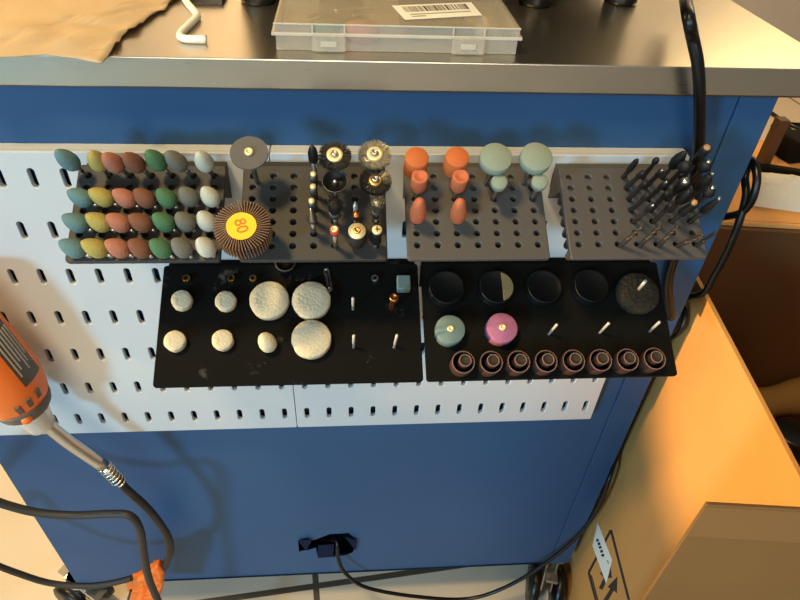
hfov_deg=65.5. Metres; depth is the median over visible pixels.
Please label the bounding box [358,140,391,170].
brush
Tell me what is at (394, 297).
collet
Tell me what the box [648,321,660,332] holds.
pin
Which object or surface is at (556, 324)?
pin
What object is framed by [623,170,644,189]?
carbide burr
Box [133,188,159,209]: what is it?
bit
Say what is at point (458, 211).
rubber bullet
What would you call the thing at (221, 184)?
tray
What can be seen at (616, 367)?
sanding sleeve
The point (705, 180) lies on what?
carbide burr
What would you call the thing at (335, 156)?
brush
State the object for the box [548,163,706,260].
tray
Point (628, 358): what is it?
band
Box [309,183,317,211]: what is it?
screw mandrel
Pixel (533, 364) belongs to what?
sanding sleeve
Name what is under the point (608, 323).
pin
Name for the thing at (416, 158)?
cylinder
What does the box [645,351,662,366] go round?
band
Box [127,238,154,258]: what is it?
bit
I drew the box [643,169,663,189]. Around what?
carbide burr
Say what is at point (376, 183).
brush
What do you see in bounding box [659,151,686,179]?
carbide burr
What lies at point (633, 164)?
carbide burr
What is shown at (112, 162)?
bit
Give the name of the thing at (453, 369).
sanding sleeve
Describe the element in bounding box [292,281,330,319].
felt polisher
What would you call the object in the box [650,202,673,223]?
carbide burr
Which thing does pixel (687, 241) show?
bit
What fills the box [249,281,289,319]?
felt polisher
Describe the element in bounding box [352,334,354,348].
pin
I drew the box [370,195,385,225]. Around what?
brush
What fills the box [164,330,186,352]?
felt polisher
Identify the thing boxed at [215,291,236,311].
felt polisher
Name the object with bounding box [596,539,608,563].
print
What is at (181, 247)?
bit
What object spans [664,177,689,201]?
carbide burr
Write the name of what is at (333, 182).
brush
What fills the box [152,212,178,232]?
bit
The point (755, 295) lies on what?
board
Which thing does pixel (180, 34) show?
rod
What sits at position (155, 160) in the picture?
bit
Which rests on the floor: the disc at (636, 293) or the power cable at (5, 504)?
the power cable at (5, 504)
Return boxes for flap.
[641,501,799,599]
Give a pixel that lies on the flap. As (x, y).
(729, 551)
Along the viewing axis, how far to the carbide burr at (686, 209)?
0.38 m
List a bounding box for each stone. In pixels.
[330,225,338,248]
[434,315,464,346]
[484,313,517,346]
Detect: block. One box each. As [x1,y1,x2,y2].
[396,275,410,292]
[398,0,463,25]
[757,116,789,163]
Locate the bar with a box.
[759,162,799,175]
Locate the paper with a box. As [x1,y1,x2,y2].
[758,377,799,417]
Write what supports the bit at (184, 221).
on the tray at (221, 184)
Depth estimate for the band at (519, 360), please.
0.42 m
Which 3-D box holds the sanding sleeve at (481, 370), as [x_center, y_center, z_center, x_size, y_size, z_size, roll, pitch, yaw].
[0.061,0.043,0.421,0.016,0.018,0.019,-1,41,-5]
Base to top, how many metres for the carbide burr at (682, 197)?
0.034 m
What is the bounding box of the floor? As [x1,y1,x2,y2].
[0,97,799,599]
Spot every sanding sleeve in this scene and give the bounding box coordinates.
[449,351,474,376]
[477,351,502,376]
[504,350,529,376]
[530,350,557,375]
[557,349,584,375]
[584,349,611,374]
[611,349,638,374]
[638,348,665,372]
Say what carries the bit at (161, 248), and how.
on the tray at (221, 184)
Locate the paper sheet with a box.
[0,0,170,63]
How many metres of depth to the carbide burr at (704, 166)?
0.38 m
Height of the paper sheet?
0.007 m
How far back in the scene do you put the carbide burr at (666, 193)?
0.38 m
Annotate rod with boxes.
[176,0,206,42]
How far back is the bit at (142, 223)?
0.36 m
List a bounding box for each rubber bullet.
[410,197,425,224]
[450,198,466,224]
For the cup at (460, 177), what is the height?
0.035 m
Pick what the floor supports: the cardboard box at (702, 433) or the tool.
the cardboard box at (702, 433)
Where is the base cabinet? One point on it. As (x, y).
(250, 502)
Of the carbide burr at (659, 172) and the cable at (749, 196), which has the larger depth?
the cable at (749, 196)
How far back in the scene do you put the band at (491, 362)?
0.41 m
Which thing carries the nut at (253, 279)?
on the tray at (373, 359)
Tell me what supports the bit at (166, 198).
on the tray at (221, 184)
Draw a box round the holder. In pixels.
[403,163,549,261]
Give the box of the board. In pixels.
[698,225,799,420]
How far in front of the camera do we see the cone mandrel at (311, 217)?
0.36 m
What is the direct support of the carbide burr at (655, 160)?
on the tray at (592, 200)
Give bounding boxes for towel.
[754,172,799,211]
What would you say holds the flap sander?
on the tray at (283, 191)
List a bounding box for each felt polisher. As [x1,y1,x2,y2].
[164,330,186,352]
[171,290,192,311]
[212,330,233,350]
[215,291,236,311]
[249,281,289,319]
[291,319,330,359]
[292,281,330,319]
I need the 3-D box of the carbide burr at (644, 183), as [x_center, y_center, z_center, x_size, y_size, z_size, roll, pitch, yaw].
[0.146,-0.067,0.389,0.004,0.033,0.030,6,41,3]
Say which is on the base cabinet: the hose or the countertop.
the countertop
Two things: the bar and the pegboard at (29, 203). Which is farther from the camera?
the bar
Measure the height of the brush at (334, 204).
0.039 m
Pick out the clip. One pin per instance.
(329, 289)
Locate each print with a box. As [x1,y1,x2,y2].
[0,324,29,376]
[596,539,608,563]
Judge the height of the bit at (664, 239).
0.036 m
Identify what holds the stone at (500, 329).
in the tray at (579, 325)
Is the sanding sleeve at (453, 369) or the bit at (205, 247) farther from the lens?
the sanding sleeve at (453, 369)
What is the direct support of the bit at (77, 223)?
on the tray at (221, 184)
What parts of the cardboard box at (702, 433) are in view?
box panel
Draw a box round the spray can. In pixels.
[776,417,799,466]
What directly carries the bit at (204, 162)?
on the tray at (221, 184)
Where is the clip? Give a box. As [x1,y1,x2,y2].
[323,268,331,291]
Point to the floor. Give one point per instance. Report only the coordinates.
(24, 546)
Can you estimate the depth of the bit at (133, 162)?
0.36 m
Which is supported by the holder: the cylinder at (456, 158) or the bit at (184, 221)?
the cylinder at (456, 158)
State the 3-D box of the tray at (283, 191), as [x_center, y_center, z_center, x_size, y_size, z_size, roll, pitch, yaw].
[-0.053,-0.052,0.390,0.088,0.046,0.066,-1,41,-5]
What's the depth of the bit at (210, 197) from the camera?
0.37 m
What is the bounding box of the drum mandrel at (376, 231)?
[371,225,382,248]
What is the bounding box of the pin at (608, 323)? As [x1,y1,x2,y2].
[598,322,609,333]
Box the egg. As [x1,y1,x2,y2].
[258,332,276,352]
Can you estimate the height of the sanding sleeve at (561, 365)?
0.018 m
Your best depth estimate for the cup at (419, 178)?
0.37 m
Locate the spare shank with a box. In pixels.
[334,6,371,12]
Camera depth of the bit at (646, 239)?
0.38 m
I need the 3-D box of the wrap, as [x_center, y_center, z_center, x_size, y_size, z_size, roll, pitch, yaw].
[-0.279,0.312,0.680,0.059,0.103,0.015,-1,41,-5]
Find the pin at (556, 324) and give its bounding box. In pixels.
[547,323,557,335]
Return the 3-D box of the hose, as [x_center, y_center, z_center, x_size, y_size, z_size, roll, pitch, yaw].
[-0.242,0.227,0.610,0.031,0.179,0.008,-1,41,-5]
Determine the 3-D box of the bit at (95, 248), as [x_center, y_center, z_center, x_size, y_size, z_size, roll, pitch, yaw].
[-0.173,-0.029,0.356,0.011,0.016,0.014,24,45,23]
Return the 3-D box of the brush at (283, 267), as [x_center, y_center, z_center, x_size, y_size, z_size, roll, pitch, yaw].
[-0.079,-0.025,0.434,0.015,0.016,0.016,4,41,1]
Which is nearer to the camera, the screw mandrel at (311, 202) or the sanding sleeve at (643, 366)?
the screw mandrel at (311, 202)
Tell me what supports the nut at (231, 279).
on the tray at (373, 359)
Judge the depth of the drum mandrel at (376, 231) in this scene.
0.36 m
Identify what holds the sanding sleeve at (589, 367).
in the tray at (579, 325)
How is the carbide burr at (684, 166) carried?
on the tray at (592, 200)
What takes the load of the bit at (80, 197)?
on the tray at (221, 184)
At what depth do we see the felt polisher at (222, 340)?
0.41 m
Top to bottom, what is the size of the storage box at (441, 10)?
0.016 m
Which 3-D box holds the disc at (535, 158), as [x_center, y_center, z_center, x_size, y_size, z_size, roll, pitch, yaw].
[0.082,-0.076,0.384,0.020,0.042,0.029,16,42,14]
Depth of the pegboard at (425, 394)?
0.56 m
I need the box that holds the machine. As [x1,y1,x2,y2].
[241,0,637,8]
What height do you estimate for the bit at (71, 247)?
0.016 m
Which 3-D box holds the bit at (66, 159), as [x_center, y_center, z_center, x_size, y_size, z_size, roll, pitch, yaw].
[-0.192,-0.079,0.366,0.011,0.027,0.018,30,47,28]
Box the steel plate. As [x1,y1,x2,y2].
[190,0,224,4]
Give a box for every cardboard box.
[563,183,799,599]
[740,140,799,183]
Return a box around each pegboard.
[0,143,296,434]
[270,145,689,426]
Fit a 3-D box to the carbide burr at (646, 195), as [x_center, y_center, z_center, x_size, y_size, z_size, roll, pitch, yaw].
[0.147,-0.059,0.386,0.004,0.033,0.029,6,41,4]
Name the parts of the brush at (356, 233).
plate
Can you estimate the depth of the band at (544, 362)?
0.42 m
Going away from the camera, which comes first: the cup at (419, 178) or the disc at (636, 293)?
the cup at (419, 178)
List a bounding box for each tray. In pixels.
[65,161,231,263]
[153,259,422,387]
[239,162,387,262]
[419,258,676,381]
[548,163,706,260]
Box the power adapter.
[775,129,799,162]
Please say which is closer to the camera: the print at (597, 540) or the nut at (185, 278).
the nut at (185, 278)
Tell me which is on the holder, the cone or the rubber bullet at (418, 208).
the rubber bullet at (418, 208)
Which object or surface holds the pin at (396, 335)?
in the tray at (373, 359)
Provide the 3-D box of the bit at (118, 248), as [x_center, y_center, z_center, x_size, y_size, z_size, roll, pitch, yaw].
[-0.160,-0.029,0.356,0.013,0.017,0.011,5,41,2]
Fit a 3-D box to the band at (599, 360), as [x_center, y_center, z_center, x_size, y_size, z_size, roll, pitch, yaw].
[0.136,0.042,0.426,0.008,0.018,0.015,-1,41,-5]
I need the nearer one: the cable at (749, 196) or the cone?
the cone
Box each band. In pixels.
[456,354,471,371]
[483,354,499,371]
[509,354,526,370]
[536,353,554,370]
[564,353,581,369]
[591,352,608,368]
[618,352,635,367]
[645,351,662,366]
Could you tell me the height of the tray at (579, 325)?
0.048 m
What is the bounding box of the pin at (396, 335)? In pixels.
[392,334,397,348]
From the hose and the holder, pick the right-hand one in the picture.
the holder
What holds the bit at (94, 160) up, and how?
on the tray at (221, 184)
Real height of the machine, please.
0.173 m
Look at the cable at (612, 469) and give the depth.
0.77 m
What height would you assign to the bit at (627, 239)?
0.036 m
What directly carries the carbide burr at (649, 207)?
on the tray at (592, 200)
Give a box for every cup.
[410,169,427,200]
[450,169,468,201]
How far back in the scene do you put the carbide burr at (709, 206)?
0.38 m
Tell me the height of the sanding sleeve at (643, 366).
0.018 m
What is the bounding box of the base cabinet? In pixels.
[0,86,778,599]
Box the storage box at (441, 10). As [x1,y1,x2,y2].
[271,0,521,49]
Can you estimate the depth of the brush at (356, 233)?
0.36 m
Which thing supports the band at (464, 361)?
on the tray at (579, 325)
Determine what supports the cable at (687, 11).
hanging from the countertop
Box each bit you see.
[54,149,91,177]
[58,238,93,259]
[61,213,96,233]
[66,188,101,208]
[80,238,115,258]
[85,212,118,233]
[87,150,111,178]
[88,187,121,208]
[101,152,132,178]
[104,238,136,258]
[105,213,137,233]
[112,188,142,209]
[122,152,153,178]
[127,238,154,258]
[128,213,158,233]
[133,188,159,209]
[144,149,174,178]
[149,238,175,258]
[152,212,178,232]
[156,188,179,209]
[164,150,195,178]
[171,237,193,258]
[174,211,196,232]
[178,186,199,207]
[194,151,216,178]
[195,237,216,257]
[196,211,214,233]
[200,186,220,208]
[616,224,643,247]
[636,224,661,247]
[655,225,678,247]
[673,234,704,247]
[693,231,717,247]
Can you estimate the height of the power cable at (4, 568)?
0.324 m
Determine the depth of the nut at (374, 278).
0.44 m
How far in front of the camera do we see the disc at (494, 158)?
0.37 m
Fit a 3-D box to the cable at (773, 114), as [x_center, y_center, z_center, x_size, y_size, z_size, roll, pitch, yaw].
[1.357,-0.603,2.131,0.067,0.013,0.209,-30,51,-33]
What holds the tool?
hanging from the pegboard at (29, 203)
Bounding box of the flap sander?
[213,201,272,259]
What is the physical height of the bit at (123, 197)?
0.017 m
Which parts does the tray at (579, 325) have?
polishing cap, polishing cap, polishing cap, polishing cap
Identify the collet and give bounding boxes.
[389,293,398,311]
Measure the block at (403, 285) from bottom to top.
0.012 m
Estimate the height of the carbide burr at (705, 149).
0.040 m
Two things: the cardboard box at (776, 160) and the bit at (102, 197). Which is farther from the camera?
the cardboard box at (776, 160)
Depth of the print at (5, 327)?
0.44 m
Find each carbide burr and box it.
[621,158,638,179]
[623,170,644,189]
[626,180,647,201]
[628,192,649,212]
[630,204,654,223]
[641,157,659,179]
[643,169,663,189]
[646,181,667,201]
[649,190,669,212]
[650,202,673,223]
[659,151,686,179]
[663,160,690,190]
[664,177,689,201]
[668,189,690,212]
[668,199,697,223]
[679,144,710,179]
[684,159,711,189]
[687,196,721,223]
[689,172,713,200]
[689,185,715,212]
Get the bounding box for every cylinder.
[403,147,428,181]
[443,147,468,183]
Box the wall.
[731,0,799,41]
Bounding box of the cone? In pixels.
[474,16,489,36]
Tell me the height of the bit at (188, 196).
0.019 m
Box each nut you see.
[182,275,190,283]
[227,275,235,283]
[249,275,256,283]
[371,275,377,282]
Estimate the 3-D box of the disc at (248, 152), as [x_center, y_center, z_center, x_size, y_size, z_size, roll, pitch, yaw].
[-0.085,-0.075,0.369,0.021,0.044,0.031,16,42,14]
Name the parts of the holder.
rubber button, rubber button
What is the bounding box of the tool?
[0,313,125,487]
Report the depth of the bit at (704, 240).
0.38 m
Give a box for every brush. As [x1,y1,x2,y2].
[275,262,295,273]
[318,140,351,171]
[322,170,347,195]
[325,192,342,225]
[347,223,366,248]
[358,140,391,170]
[359,167,391,196]
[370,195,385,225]
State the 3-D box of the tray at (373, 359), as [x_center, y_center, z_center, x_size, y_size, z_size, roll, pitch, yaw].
[-0.075,0.013,0.432,0.178,0.046,0.085,-1,41,-5]
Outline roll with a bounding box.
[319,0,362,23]
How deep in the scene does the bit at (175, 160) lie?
0.36 m
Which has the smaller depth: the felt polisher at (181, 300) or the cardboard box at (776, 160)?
the felt polisher at (181, 300)
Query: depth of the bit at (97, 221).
0.36 m
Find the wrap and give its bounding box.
[126,559,164,599]
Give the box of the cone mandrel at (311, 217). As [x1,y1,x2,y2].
[307,208,316,236]
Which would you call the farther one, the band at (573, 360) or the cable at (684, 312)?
the cable at (684, 312)
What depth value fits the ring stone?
0.35 m
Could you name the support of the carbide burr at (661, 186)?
on the tray at (592, 200)
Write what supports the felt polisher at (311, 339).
on the tray at (373, 359)
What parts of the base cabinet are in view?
corner post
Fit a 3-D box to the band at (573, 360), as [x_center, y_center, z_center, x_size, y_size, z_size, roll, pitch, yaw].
[0.117,0.042,0.424,0.008,0.018,0.015,-1,41,-5]
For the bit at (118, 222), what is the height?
0.017 m
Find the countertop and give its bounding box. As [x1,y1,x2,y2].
[0,0,799,97]
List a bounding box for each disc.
[230,136,268,184]
[479,143,511,185]
[519,142,552,185]
[615,273,658,314]
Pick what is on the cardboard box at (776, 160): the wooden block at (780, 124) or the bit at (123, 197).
the wooden block at (780, 124)
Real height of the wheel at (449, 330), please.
0.019 m
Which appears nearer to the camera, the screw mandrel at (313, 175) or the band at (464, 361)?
the screw mandrel at (313, 175)
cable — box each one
[0,498,161,599]
[0,563,132,588]
[320,401,641,599]
[663,0,705,320]
[670,307,687,339]
[687,156,761,299]
[771,111,799,128]
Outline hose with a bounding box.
[117,482,173,573]
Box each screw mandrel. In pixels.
[308,198,316,224]
[309,171,317,191]
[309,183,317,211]
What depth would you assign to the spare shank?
0.40 m
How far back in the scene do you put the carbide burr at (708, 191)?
0.37 m
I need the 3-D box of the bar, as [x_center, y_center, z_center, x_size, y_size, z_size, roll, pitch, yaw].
[0.460,-0.149,0.726,0.115,0.008,0.011,12,41,11]
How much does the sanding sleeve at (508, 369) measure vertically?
0.018 m
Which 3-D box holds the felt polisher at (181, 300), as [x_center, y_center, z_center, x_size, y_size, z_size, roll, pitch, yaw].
[-0.148,0.003,0.425,0.014,0.019,0.015,-24,47,-28]

